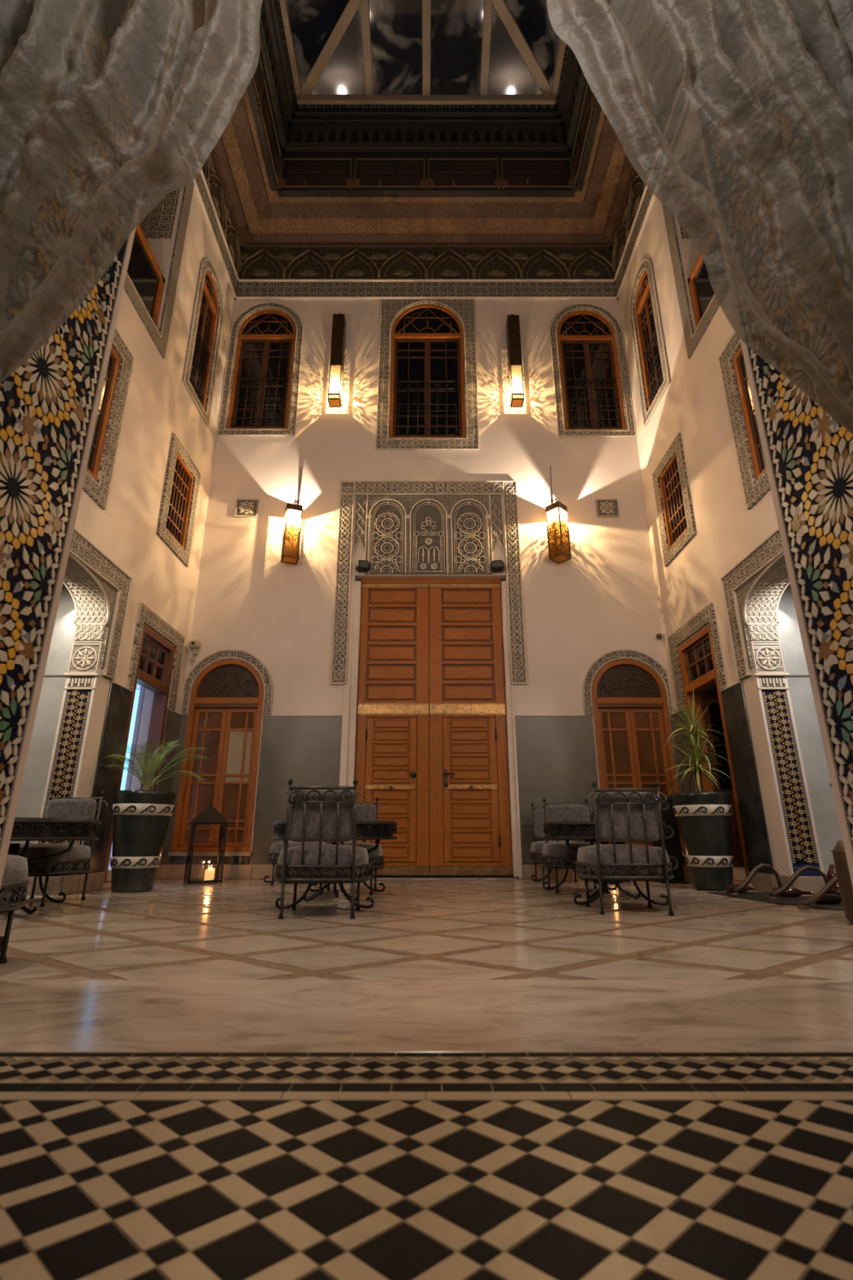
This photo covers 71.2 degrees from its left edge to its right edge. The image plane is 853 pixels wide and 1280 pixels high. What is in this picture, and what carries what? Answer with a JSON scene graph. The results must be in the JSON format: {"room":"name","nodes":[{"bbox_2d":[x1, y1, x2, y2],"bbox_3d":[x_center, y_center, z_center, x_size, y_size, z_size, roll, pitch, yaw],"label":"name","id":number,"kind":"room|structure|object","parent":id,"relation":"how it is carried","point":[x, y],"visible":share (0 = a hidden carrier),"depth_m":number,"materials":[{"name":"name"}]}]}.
{"room":"riad courtyard","nodes":[
{"label":"riad courtyard","id":0,"kind":"room"},
{"bbox_2d":[8,582,145,866],"bbox_3d":[-4.810,0.268,6.066,2.780,4.350,7.300,0,-18,0],"label":"wall","id":1,"kind":"structure","parent":0,"point":[41,746],"depth_m":6.12,"materials":[{"name":"paint"}]},
{"bbox_2d":[120,689,139,790],"bbox_3d":[-4.685,1.710,9.282,0.830,1.900,0.090,0,-18,0],"label":"room window","id":2,"kind":"structure","parent":1,"relation":"in","point":[137,691],"depth_m":9.34,"materials":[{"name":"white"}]},
{"bbox_2d":[25,187,234,901],"bbox_3d":[-3.275,-2.374,5.868,0.290,9.150,5.313,0,-18,0],"label":"wall","id":3,"kind":"structure","parent":0,"point":[158,404],"depth_m":6.89,"materials":[{"name":"paint"}]},
{"bbox_2d":[26,622,107,895],"bbox_3d":[-3.275,1.019,5.482,0.330,2.460,0.145,0,-18,0],"label":"trim","id":4,"kind":"structure","parent":3,"relation":"attached to","point":[67,757],"depth_m":5.52,"materials":[{"name":"paint"}]},
{"bbox_2d":[62,672,100,676],"bbox_3d":[-3.275,0.331,5.654,0.330,0.025,0.047,0,-18,0],"label":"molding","id":5,"kind":"structure","parent":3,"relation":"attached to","point":[67,674],"depth_m":5.63,"materials":[{"name":"paint"}]},
{"bbox_2d":[62,528,133,680],"bbox_3d":[-3.264,-0.564,4.733,0.359,1.105,2.850,0,-18,0],"label":"trim","id":6,"kind":"structure","parent":3,"relation":"attached to","point":[115,584],"depth_m":5.80,"materials":[{"name":"paint"}]},
{"bbox_2d":[82,328,133,509],"bbox_3d":[-3.136,-2.317,5.446,0.074,1.820,1.240,0,-18,0],"label":"window","id":7,"kind":"structure","parent":3,"relation":"in","point":[99,472],"depth_m":5.85,"materials":[{"name":"paint"}]},
{"bbox_2d":[60,680,182,894],"bbox_3d":[-3.245,1.562,6.318,0.330,1.945,1.978,0,-18,0],"label":"wainscoting","id":8,"kind":"structure","parent":3,"relation":"attached to","point":[115,723],"depth_m":5.86,"materials":[{"name":"paint"}]},
{"bbox_2d":[103,603,184,883],"bbox_3d":[-3.188,1.137,6.634,0.165,2.850,1.200,0,-18,0],"label":"door","id":9,"kind":"structure","parent":3,"relation":"in","point":[155,665],"depth_m":6.94,"materials":[{"name":"paint"}]},
{"bbox_2d":[124,180,194,359],"bbox_3d":[-3.425,-5.087,6.433,0.651,2.940,2.280,0,-18,0],"label":"window","id":10,"kind":"structure","parent":3,"relation":"in","point":[144,282],"depth_m":7.05,"materials":[{"name":"paint"}]},
{"bbox_2d":[156,432,200,566],"bbox_3d":[-3.152,-1.754,7.545,0.095,1.390,0.900,0,-18,0],"label":"window","id":11,"kind":"structure","parent":3,"relation":"in","point":[175,525],"depth_m":7.57,"materials":[{"name":"paint"}]},
{"bbox_2d":[182,257,223,426],"bbox_3d":[-3.184,-4.305,8.424,0.172,2.376,0.914,0,-18,0],"label":"window","id":12,"kind":"structure","parent":3,"relation":"in","point":[197,366],"depth_m":8.46,"materials":[{"name":"paint"}]},
{"bbox_2d":[189,328,209,404],"bbox_3d":[-3.152,-3.795,8.257,0.013,0.914,0.510,0,-18,0],"label":"iron grille","id":13,"kind":"object","parent":12,"relation":"attached to","point":[199,373],"depth_m":8.32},
{"bbox_2d":[193,147,244,298],"bbox_3d":[-3.245,-6.926,7.287,0.370,1.155,5.521,0,-18,0],"label":"trim","id":14,"kind":"structure","parent":3,"relation":"attached to","point":[210,187],"depth_m":8.94,"materials":[{"name":"paint"}]},
{"bbox_2d":[213,75,279,242],"bbox_3d":[-2.730,-7.665,7.592,0.800,0.440,5.313,0,-18,0],"label":"trim","id":15,"kind":"structure","parent":3,"relation":"attached to","point":[238,151],"depth_m":8.96,"materials":[{"name":"brown wood"}]},
{"bbox_2d":[138,635,168,683],"bbox_3d":[-3.180,0.231,6.882,0.040,0.415,0.730,0,-18,0],"label":"transom window","id":16,"kind":"structure","parent":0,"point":[154,655],"depth_m":6.96,"materials":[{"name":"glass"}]},
{"bbox_2d":[246,0,297,190],"bbox_3d":[-2.253,-8.662,7.502,0.374,1.880,4.523,0,-18,0],"label":"trim","id":17,"kind":"structure","parent":0,"point":[273,74],"depth_m":8.79,"materials":[{"name":"paint"}]},
{"bbox_2d":[259,21,285,151],"bbox_3d":[-2.305,-8.614,7.486,0.070,0.060,4.523,0,-18,0],"label":"molding","id":18,"kind":"structure","parent":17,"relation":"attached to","point":[264,51],"depth_m":8.80,"materials":[{"name":"paint"}]},
{"bbox_2d":[276,0,567,108],"bbox_3d":[0.000,-9.755,7.880,4.240,1.303,4.140,0,-18,0],"label":"frame","id":19,"kind":"structure","parent":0,"point":[303,92],"depth_m":9.29,"materials":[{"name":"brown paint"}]},
{"bbox_2d":[161,299,686,879],"bbox_3d":[0.000,-1.492,8.573,7.000,9.150,0.422,0,-18,0],"label":"wall","id":20,"kind":"structure","parent":0,"point":[597,602],"depth_m":8.29,"materials":[{"name":"paint"}]},
{"bbox_2d":[187,639,200,662],"bbox_3d":[-3.025,0.137,7.746,0.130,0.320,0.185,0,-18,0],"label":"security camera","id":21,"kind":"object","parent":20,"relation":"attached to","point":[194,645],"visible":1,"depth_m":7.71,"materials":[{"name":"beige plastic"}]},
{"bbox_2d":[168,648,272,856],"bbox_3d":[-2.557,1.362,7.502,1.163,2.560,0.210,0,-18,0],"label":"door","id":22,"kind":"structure","parent":20,"relation":"in","point":[229,699],"depth_m":7.50,"materials":[{"name":"paint"}]},
{"bbox_2d":[235,498,258,517],"bbox_3d":[-2.565,-1.884,8.483,0.310,0.290,0.036,0,-18,0],"label":"plaque","id":23,"kind":"object","parent":20,"relation":"attached to","point":[245,508],"visible":1,"depth_m":8.47,"materials":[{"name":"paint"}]},
{"bbox_2d":[216,302,303,435],"bbox_3d":[-2.540,-4.241,9.327,1.174,2.567,0.172,0,-18,0],"label":"window","id":24,"kind":"structure","parent":20,"relation":"in","point":[265,387],"depth_m":9.28,"materials":[{"name":"paint"}]},
{"bbox_2d":[231,377,288,427],"bbox_3d":[-2.540,-3.642,9.099,0.800,0.924,0.013,0,-18,0],"label":"iron grille","id":25,"kind":"object","parent":24,"relation":"attached to","point":[259,402],"depth_m":9.11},
{"bbox_2d":[280,466,302,564],"bbox_3d":[-1.857,-1.818,8.300,0.220,1.600,0.322,6,-19,-19],"label":"wall lantern","id":26,"kind":"object","parent":20,"relation":"attached to","point":[290,558],"visible":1,"depth_m":8.07,"materials":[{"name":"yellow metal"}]},
{"bbox_2d":[327,312,346,407],"bbox_3d":[-1.360,-4.367,9.158,0.185,1.840,0.292,0,-18,0],"label":"wall lantern","id":27,"kind":"object","parent":20,"relation":"attached to","point":[339,323],"visible":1,"depth_m":9.00,"materials":[{"name":"brown metal"}]},
{"bbox_2d":[355,560,370,572],"bbox_3d":[-0.874,-0.997,8.133,0.190,0.135,0.215,4,-19,-13],"label":"loudspeaker","id":28,"kind":"object","parent":20,"relation":"attached to","point":[362,566],"visible":1,"depth_m":8.05,"materials":[{"name":"black plastic"}]},
{"bbox_2d":[160,864,691,879],"bbox_3d":[0.000,2.721,6.987,6.254,0.155,0.028,0,-18,0],"label":"baseboard","id":29,"kind":"structure","parent":20,"relation":"attached to","point":[168,871],"depth_m":6.97,"materials":[{"name":"stone"}]},
{"bbox_2d":[233,244,618,299],"bbox_3d":[-0.067,-6.048,9.980,6.456,1.155,0.370,0,-18,0],"label":"trim","id":30,"kind":"structure","parent":20,"relation":"attached to","point":[268,271],"depth_m":9.84,"materials":[{"name":"paint"}]},
{"bbox_2d":[244,178,608,244],"bbox_3d":[0.000,-6.966,9.738,6.260,0.440,0.800,0,-18,0],"label":"trim","id":31,"kind":"structure","parent":20,"relation":"attached to","point":[284,220],"depth_m":9.75,"materials":[{"name":"brown wood"}]},
{"bbox_2d":[375,298,479,449],"bbox_3d":[0.015,-4.153,9.299,1.530,2.871,0.172,0,-18,0],"label":"window","id":32,"kind":"structure","parent":20,"relation":"in","point":[426,358],"depth_m":9.26,"materials":[{"name":"paint"}]},
{"bbox_2d":[393,380,461,436],"bbox_3d":[0.015,-3.537,9.064,1.020,1.024,0.013,0,-18,0],"label":"iron grille","id":33,"kind":"object","parent":32,"relation":"attached to","point":[422,408],"depth_m":9.09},
{"bbox_2d":[329,480,527,684],"bbox_3d":[0.030,-0.863,8.147,2.544,3.020,0.047,0,-18,0],"label":"trim","id":34,"kind":"structure","parent":20,"relation":"attached to","point":[402,527],"depth_m":8.34,"materials":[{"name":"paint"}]},
{"bbox_2d":[346,577,519,878],"bbox_3d":[0.055,1.002,7.730,2.080,3.885,0.281,0,-18,0],"label":"door","id":35,"kind":"structure","parent":20,"relation":"in","point":[431,733],"depth_m":7.64,"materials":[{"name":"brown wood"}]},
{"bbox_2d":[489,560,505,572],"bbox_3d":[0.974,-0.997,8.133,0.190,0.135,0.215,-4,-19,13],"label":"loudspeaker","id":36,"kind":"object","parent":20,"relation":"attached to","point":[496,566],"visible":1,"depth_m":8.05,"materials":[{"name":"black plastic"}]},
{"bbox_2d":[506,313,524,407],"bbox_3d":[1.345,-4.358,9.155,0.185,1.820,0.292,0,-18,0],"label":"wall lantern","id":37,"kind":"object","parent":20,"relation":"attached to","point":[513,325],"visible":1,"depth_m":9.00,"materials":[{"name":"brown metal"}]},
{"bbox_2d":[545,465,571,564],"bbox_3d":[1.800,-1.839,8.299,0.277,1.600,0.277,-17,-25,42],"label":"wall lantern","id":38,"kind":"object","parent":20,"relation":"attached to","point":[562,508],"visible":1,"depth_m":8.09,"materials":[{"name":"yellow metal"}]},
{"bbox_2d":[549,302,636,437],"bbox_3d":[2.540,-4.222,9.321,1.174,2.567,0.172,0,-18,0],"label":"window","id":39,"kind":"structure","parent":20,"relation":"in","point":[587,387],"depth_m":9.27,"materials":[{"name":"paint"}]},
{"bbox_2d":[564,377,622,428],"bbox_3d":[2.540,-3.623,9.092,0.800,0.924,0.013,0,-18,0],"label":"iron grille","id":40,"kind":"object","parent":39,"relation":"attached to","point":[588,402],"depth_m":9.11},
{"bbox_2d":[595,498,618,517],"bbox_3d":[2.575,-1.884,8.483,0.310,0.290,0.036,0,-18,0],"label":"plaque","id":41,"kind":"object","parent":20,"relation":"attached to","point":[605,508],"visible":1,"depth_m":8.47,"materials":[{"name":"paint"}]},
{"bbox_2d":[582,648,684,856],"bbox_3d":[2.574,1.362,7.502,1.128,2.560,0.210,0,-18,0],"label":"door","id":42,"kind":"structure","parent":20,"relation":"in","point":[620,698],"depth_m":7.59,"materials":[{"name":"paint"}]},
{"bbox_2d":[0,1052,852,1279],"bbox_3d":[0.000,0.305,-0.676,5.200,0.101,4.103,0,-18,0],"label":"floor","id":43,"kind":"structure","parent":0,"point":[114,1166],"depth_m":0.86,"materials":[{"name":"tile"}]},
{"bbox_2d":[0,879,852,979],"bbox_3d":[0.000,2.092,4.676,10.800,0.080,5.813,0,-18,0],"label":"floor","id":44,"kind":"structure","parent":0,"point":[231,929],"depth_m":3.15,"materials":[{"name":"brown tile"}]},
{"bbox_2d":[0,854,29,964],"bbox_3d":[-1.954,0.845,2.347,0.637,0.852,0.689,0,-18,0],"label":"armchair","id":45,"kind":"object","parent":44,"relation":"on","point":[15,882],"visible":1,"depth_m":2.42,"materials":[{"name":"grey fabric"}]},
{"bbox_2d":[0,854,27,904],"bbox_3d":[-1.930,0.941,2.312,0.524,0.213,0.584,0,-18,0],"label":"seat cushion","id":46,"kind":"object","parent":45,"relation":"on","point":[15,869],"depth_m":2.42,"materials":[{"name":"grey fabric"}]},
{"bbox_2d":[8,817,102,914],"bbox_3d":[-2.760,1.496,3.951,0.993,0.593,0.994,7,-19,-22],"label":"table","id":47,"kind":"object","parent":44,"relation":"on","point":[24,828],"visible":0.83,"depth_m":3.83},
{"bbox_2d":[7,791,107,906],"bbox_3d":[-2.985,1.607,4.687,0.689,0.852,0.637,-2,-18,6],"label":"armchair","id":48,"kind":"object","parent":44,"relation":"on","point":[76,861],"visible":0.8,"depth_m":4.62,"materials":[{"name":"metal"}]},
{"bbox_2d":[7,843,90,871],"bbox_3d":[-2.990,1.697,4.632,0.584,0.213,0.524,-2,-18,6],"label":"seat cushion","id":49,"kind":"object","parent":48,"relation":"on","point":[78,860],"depth_m":4.46,"materials":[{"name":"grey fabric"}]},
{"bbox_2d":[44,798,96,818],"bbox_3d":[-2.965,1.491,4.947,0.424,0.330,0.080,-2,-18,6],"label":"cushion","id":50,"kind":"object","parent":48,"relation":"on","point":[81,808],"depth_m":4.94,"materials":[{"name":"grey fabric"}]},
{"bbox_2d":[110,790,176,893],"bbox_3d":[-2.700,1.883,5.592,0.553,0.885,0.550,5,-19,-16],"label":"plant pot","id":51,"kind":"object","parent":44,"relation":"on","point":[141,818],"visible":1,"depth_m":5.43,"materials":[{"name":"ceramic"}]},
{"bbox_2d":[104,739,212,790],"bbox_3d":[-2.617,1.224,5.760,1.065,0.575,0.716,0,-18,0],"label":"potted palm","id":52,"kind":"object","parent":51,"relation":"on","point":[146,787],"visible":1,"depth_m":5.75,"materials":[{"name":"green plant"}]},
{"bbox_2d":[183,802,229,884],"bbox_3d":[-2.420,2.225,6.564,0.380,0.836,0.380,9,-20,-27],"label":"lantern","id":53,"kind":"object","parent":44,"relation":"on","point":[211,815],"visible":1,"depth_m":6.53,"materials":[{"name":"black metal"}]},
{"bbox_2d":[263,808,326,885],"bbox_3d":[-1.357,2.180,6.446,0.689,0.852,0.637,0,-18,0],"label":"armchair","id":54,"kind":"object","parent":44,"relation":"on","point":[276,847],"visible":0.23,"depth_m":6.17,"materials":[{"name":"grey fabric"}]},
{"bbox_2d":[270,840,326,861],"bbox_3d":[-1.360,2.271,6.391,0.584,0.213,0.524,0,-18,0],"label":"seat cushion","id":55,"kind":"object","parent":54,"relation":"on","point":[276,847],"depth_m":6.18,"materials":[{"name":"grey fabric"}]},
{"bbox_2d":[274,777,374,919],"bbox_3d":[-0.692,1.397,4.042,0.689,0.852,0.637,1,-18,-2],"label":"armchair","id":56,"kind":"object","parent":44,"relation":"on","point":[314,814],"visible":1,"depth_m":3.84,"materials":[{"name":"grey fabric"}]},
{"bbox_2d":[288,789,353,842],"bbox_3d":[-0.682,1.150,3.899,0.424,0.330,0.080,1,-18,-2],"label":"cushion","id":57,"kind":"object","parent":56,"relation":"on","point":[309,827],"depth_m":3.85,"materials":[{"name":"grey fabric"}]},
{"bbox_2d":[278,844,368,878],"bbox_3d":[-0.690,1.502,4.033,0.584,0.213,0.524,1,-18,-2],"label":"seat cushion","id":58,"kind":"object","parent":56,"relation":"on","point":[338,861],"depth_m":3.80,"materials":[{"name":"grey fabric"}]},
{"bbox_2d":[271,820,397,902],"bbox_3d":[-0.730,1.750,4.731,0.993,0.593,0.994,0,-18,0],"label":"table","id":59,"kind":"object","parent":44,"relation":"on","point":[378,830],"visible":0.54,"depth_m":4.53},
{"bbox_2d":[309,796,385,894],"bbox_3d":[-0.697,1.871,5.495,0.689,0.852,0.637,0,-18,0],"label":"armchair","id":60,"kind":"object","parent":44,"relation":"on","point":[365,811],"visible":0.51,"depth_m":5.33,"materials":[{"name":"grey fabric"}]},
{"bbox_2d":[321,841,382,866],"bbox_3d":[-0.700,1.961,5.440,0.584,0.213,0.524,0,-18,0],"label":"seat cushion","id":61,"kind":"object","parent":60,"relation":"on","point":[375,856],"depth_m":5.26,"materials":[{"name":"grey fabric"}]},
{"bbox_2d":[356,804,376,820],"bbox_3d":[-0.700,1.755,5.756,0.424,0.330,0.080,0,-18,0],"label":"cushion","id":62,"kind":"object","parent":60,"relation":"on","point":[364,811],"depth_m":5.75,"materials":[{"name":"grey fabric"}]},
{"bbox_2d":[528,802,593,884],"bbox_3d":[1.453,2.224,6.579,0.689,0.852,0.637,0,-18,0],"label":"armchair","id":63,"kind":"object","parent":44,"relation":"on","point":[538,817],"visible":0.32,"depth_m":6.67,"materials":[{"name":"grey fabric"}]},
{"bbox_2d":[533,808,545,838],"bbox_3d":[1.450,2.108,6.840,0.424,0.330,0.080,0,-18,0],"label":"cushion","id":64,"kind":"object","parent":63,"relation":"on","point":[539,817],"depth_m":6.81,"materials":[{"name":"grey fabric"}]},
{"bbox_2d":[530,840,574,860],"bbox_3d":[1.450,2.314,6.524,0.584,0.213,0.524,0,-18,0],"label":"seat cushion","id":65,"kind":"object","parent":63,"relation":"on","point":[536,847],"depth_m":6.37,"materials":[{"name":"grey fabric"}]},
{"bbox_2d":[539,797,617,893],"bbox_3d":[1.404,1.926,5.666,0.689,0.852,0.637,-1,-18,2],"label":"armchair","id":66,"kind":"object","parent":44,"relation":"on","point":[556,855],"visible":0.61,"depth_m":5.53,"materials":[{"name":"grey fabric"}]},
{"bbox_2d":[546,804,589,834],"bbox_3d":[1.408,1.811,5.927,0.424,0.330,0.080,-1,-18,2],"label":"cushion","id":67,"kind":"object","parent":66,"relation":"on","point":[553,812],"depth_m":5.92,"materials":[{"name":"grey fabric"}]},
{"bbox_2d":[542,841,600,865],"bbox_3d":[1.400,2.016,5.611,0.584,0.213,0.524,-1,-18,2],"label":"seat cushion","id":68,"kind":"object","parent":66,"relation":"on","point":[557,853],"depth_m":5.40,"materials":[{"name":"grey fabric"}]},
{"bbox_2d":[542,820,668,899],"bbox_3d":[1.480,1.806,4.902,0.993,0.593,0.994,0,-18,0],"label":"table","id":69,"kind":"object","parent":44,"relation":"on","point":[576,829],"visible":0.53,"depth_m":4.71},
{"bbox_2d":[573,780,674,915],"bbox_3d":[1.381,1.459,4.232,0.689,0.852,0.637,-1,-18,3],"label":"armchair","id":70,"kind":"object","parent":44,"relation":"on","point":[620,815],"visible":1,"depth_m":4.03,"materials":[{"name":"grey fabric"}]},
{"bbox_2d":[577,844,670,875],"bbox_3d":[1.385,1.564,4.223,0.584,0.213,0.524,-1,-18,3],"label":"seat cushion","id":71,"kind":"object","parent":70,"relation":"on","point":[597,860],"depth_m":3.99,"materials":[{"name":"grey fabric"}]},
{"bbox_2d":[593,791,659,841],"bbox_3d":[1.373,1.212,4.089,0.424,0.330,0.080,-1,-18,3],"label":"cushion","id":72,"kind":"object","parent":70,"relation":"on","point":[616,827],"depth_m":4.04,"materials":[{"name":"grey fabric"}]},
{"bbox_2d":[652,795,687,883],"bbox_3d":[2.661,2.212,6.626,0.280,0.900,0.300,-2,-18,8],"label":"tower speaker","id":73,"kind":"object","parent":44,"relation":"on","point":[673,844],"visible":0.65,"depth_m":6.49},
{"bbox_2d":[671,791,734,891],"bbox_3d":[2.720,1.945,5.782,0.550,0.885,0.553,-9,-20,26],"label":"plant pot","id":74,"kind":"object","parent":44,"relation":"on","point":[704,819],"visible":1,"depth_m":5.62,"materials":[{"name":"ceramic"}]},
{"bbox_2d":[650,688,730,799],"bbox_3d":[2.693,1.053,6.053,0.702,1.098,0.861,0,-18,0],"label":"dracaena","id":75,"kind":"object","parent":74,"relation":"on","point":[695,757],"visible":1,"depth_m":6.03,"materials":[{"name":"green plant"}]},
{"bbox_2d":[706,892,844,911],"bbox_3d":[3.050,1.965,4.429,1.100,0.008,1.840,0,-18,0],"label":"rubber mat","id":76,"kind":"object","parent":44,"relation":"on","point":[757,896],"visible":0.4,"depth_m":4.68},
{"bbox_2d":[728,862,782,895],"bbox_3d":[2.807,2.045,5.096,0.509,0.252,0.090,2,-18,-8],"label":"pipe","id":77,"kind":"object","parent":76,"relation":"on","point":[735,891],"visible":0.93,"depth_m":5.10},
{"bbox_2d":[773,887,814,897],"bbox_3d":[3.012,2.072,4.885,0.290,0.067,0.067,-7,-19,22],"label":"bottle","id":78,"kind":"object","parent":76,"relation":"on","point":[790,892],"visible":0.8,"depth_m":4.86,"materials":[{"name":"red glass"}]},
{"bbox_2d":[765,865,833,899],"bbox_3d":[2.969,1.936,4.762,0.548,0.252,0.090,1,-18,-2],"label":"pipe","id":79,"kind":"object","parent":76,"relation":"on","point":[774,895],"visible":0.91,"depth_m":4.76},
{"bbox_2d":[796,874,837,908],"bbox_3d":[2.868,1.743,4.169,0.568,0.252,0.090,-1,-18,4],"label":"pipe","id":80,"kind":"object","parent":76,"relation":"on","point":[806,904],"visible":0.81,"depth_m":4.15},
{"bbox_2d":[813,893,841,903],"bbox_3d":[3.015,1.917,4.407,0.290,0.067,0.067,2,-18,-5],"label":"bottle","id":81,"kind":"object","parent":76,"relation":"on","point":[828,898],"visible":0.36,"depth_m":4.37,"materials":[{"name":"black plastic"}]},
{"bbox_2d":[826,864,840,896],"bbox_3d":[3.340,1.964,4.850,0.200,0.255,0.200,0,-18,0],"label":"bottle","id":82,"kind":"object","parent":76,"relation":"on","point":[831,873],"visible":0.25,"depth_m":4.83,"materials":[{"name":"red glass"}]},
{"bbox_2d":[831,840,852,924],"bbox_3d":[2.620,1.417,3.493,0.360,0.470,0.360,4,-18,-11],"label":"wooden board","id":83,"kind":"object","parent":44,"relation":"on","point":[843,877],"visible":0.76,"depth_m":3.49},
{"bbox_2d":[0,979,852,1053],"bbox_3d":[0.000,1.052,1.598,3.200,0.110,0.684,0,-18,0],"label":"floor","id":84,"kind":"structure","parent":0,"point":[37,1015],"depth_m":1.56,"materials":[{"name":"stone"}]},
{"bbox_2d":[277,104,575,196],"bbox_3d":[0.000,-7.988,9.569,4.680,1.880,0.374,0,-18,0],"label":"trim","id":85,"kind":"structure","parent":0,"point":[402,146],"depth_m":9.59,"materials":[{"name":"paint"}]},
{"bbox_2d":[280,145,572,151],"bbox_3d":[0.000,-7.925,9.603,4.680,0.060,0.070,0,-18,0],"label":"molding","id":86,"kind":"structure","parent":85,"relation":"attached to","point":[288,148],"depth_m":9.58,"materials":[{"name":"paint"}]},
{"bbox_2d":[555,43,601,190],"bbox_3d":[2.253,-8.662,7.502,0.374,1.880,4.523,0,-18,0],"label":"trim","id":87,"kind":"structure","parent":0,"point":[575,94],"depth_m":9.04,"materials":[{"name":"paint"}]},
{"bbox_2d":[567,72,586,151],"bbox_3d":[2.305,-8.614,7.486,0.070,0.060,4.523,0,-18,0],"label":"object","id":88,"kind":"object","parent":87,"relation":"attached to","point":[582,81],"depth_m":9.09,"materials":[{"name":"paint"}]},
{"bbox_2d":[618,196,792,888],"bbox_3d":[3.275,-2.374,5.868,0.290,9.150,5.313,0,-18,0],"label":"wall","id":89,"kind":"structure","parent":0,"point":[694,404],"depth_m":6.79,"materials":[{"name":"paint"}]},
{"bbox_2d":[573,93,632,242],"bbox_3d":[2.730,-7.665,7.592,0.800,0.440,5.313,0,-18,0],"label":"trim","id":90,"kind":"structure","parent":89,"relation":"attached to","point":[609,169],"depth_m":9.10,"materials":[{"name":"brown wood"}]},
{"bbox_2d":[608,166,655,299],"bbox_3d":[3.245,-6.926,7.287,0.370,1.155,5.520,0,-18,0],"label":"trim","id":91,"kind":"structure","parent":89,"relation":"attached to","point":[637,201],"depth_m":9.07,"materials":[{"name":"paint"}]},
{"bbox_2d":[629,257,670,426],"bbox_3d":[3.184,-4.305,8.424,0.172,2.376,0.914,0,-18,0],"label":"window","id":92,"kind":"structure","parent":89,"relation":"in","point":[655,366],"depth_m":8.47,"materials":[{"name":"paint"}]},
{"bbox_2d":[643,328,663,404],"bbox_3d":[3.152,-3.795,8.257,0.013,0.914,0.510,0,-18,0],"label":"iron grille","id":93,"kind":"object","parent":92,"relation":"attached to","point":[653,373],"depth_m":8.32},
{"bbox_2d":[652,432,696,566],"bbox_3d":[3.152,-1.754,7.545,0.095,1.390,0.900,0,-18,0],"label":"window","id":94,"kind":"structure","parent":89,"relation":"in","point":[677,525],"depth_m":7.57,"materials":[{"name":"paint"}]},
{"bbox_2d":[662,203,719,359],"bbox_3d":[3.425,-5.087,6.433,0.651,2.940,2.280,0,-18,0],"label":"window","id":95,"kind":"structure","parent":89,"relation":"in","point":[705,304],"depth_m":7.03,"materials":[{"name":"paint"}]},
{"bbox_2d":[668,603,749,881],"bbox_3d":[3.518,1.137,6.634,0.825,2.850,1.200,0,-18,0],"label":"door","id":96,"kind":"structure","parent":89,"relation":"in","point":[697,663],"depth_m":6.88,"materials":[{"name":"paint"}]},
{"bbox_2d":[684,635,714,683],"bbox_3d":[3.180,0.231,6.882,0.040,0.415,0.730,0,-18,0],"label":"window pane","id":97,"kind":"object","parent":96,"relation":"on","point":[698,655],"depth_m":6.96,"materials":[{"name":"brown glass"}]},
{"bbox_2d":[671,680,791,892],"bbox_3d":[3.245,1.562,6.318,0.330,1.945,1.978,0,-18,0],"label":"wainscoting","id":98,"kind":"structure","parent":89,"relation":"attached to","point":[755,833],"depth_m":5.83,"materials":[{"name":"paint"}]},
{"bbox_2d":[719,332,770,509],"bbox_3d":[3.136,-2.317,5.446,0.074,1.820,1.240,0,-18,0],"label":"window","id":99,"kind":"structure","parent":89,"relation":"in","point":[753,472],"depth_m":5.85,"materials":[{"name":"paint"}]},
{"bbox_2d":[720,528,790,680],"bbox_3d":[3.264,-0.564,4.733,0.359,1.105,2.850,0,-18,0],"label":"trim","id":100,"kind":"structure","parent":89,"relation":"attached to","point":[737,584],"depth_m":5.80,"materials":[{"name":"paint"}]},
{"bbox_2d":[752,672,790,676],"bbox_3d":[3.275,0.331,5.654,0.330,0.025,0.047,0,-18,0],"label":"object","id":101,"kind":"structure","parent":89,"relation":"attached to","point":[757,674],"depth_m":5.63,"materials":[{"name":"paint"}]},
{"bbox_2d":[745,622,825,895],"bbox_3d":[3.275,1.019,5.482,0.330,2.460,0.145,0,-18,0],"label":"trim","id":102,"kind":"structure","parent":89,"relation":"attached to","point":[793,797],"depth_m":5.42,"materials":[{"name":"paint"}]},
{"bbox_2d":[707,582,843,875],"bbox_3d":[4.375,0.082,5.495,1.910,4.350,6.100,0,-18,0],"label":"wall","id":103,"kind":"structure","parent":0,"point":[828,832],"depth_m":6.03,"materials":[{"name":"paint"}]},
{"bbox_3d":[0.000,-3.303,3.016,6.260,9.150,0.686,0,-18,0],"label":"wall","id":104,"kind":"structure","parent":0,"visible":0},
{"bbox_2d":[0,227,136,888],"bbox_3d":[-1.463,-1.687,2.489,0.034,5.650,0.692,0,-18,0],"label":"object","id":105,"kind":"structure","parent":104,"relation":"attached to","point":[50,405],"depth_m":2.22,"materials":[{"name":"tile"}]},
{"bbox_2d":[739,337,852,888],"bbox_3d":[1.463,-1.687,2.489,0.034,5.650,0.692,0,-18,0],"label":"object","id":106,"kind":"structure","parent":104,"relation":"attached to","point":[808,455],"depth_m":2.20,"materials":[{"name":"tile"}]},
{"bbox_3d":[0.000,-4.382,2.948,4.900,0.039,0.130,0,-18,0],"label":"curtain rod","id":107,"kind":"object","parent":104,"relation":"attached to","visible":0},
{"bbox_2d":[0,0,262,383],"bbox_3d":[-1.408,-1.769,2.027,1.800,5.480,0.375,0,-18,0],"label":"curtain","id":108,"kind":"object","parent":107,"relation":"hanging from","point":[109,108],"visible":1,"depth_m":1.97,"materials":[{"name":"fabric"}]},
{"bbox_2d":[546,0,852,434],"bbox_3d":[1.379,-1.771,2.022,1.843,5.480,0.368,-1,-18,2],"label":"curtain","id":109,"kind":"object","parent":107,"relation":"hanging from","point":[736,116],"visible":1,"depth_m":1.95,"materials":[{"name":"fabric"}]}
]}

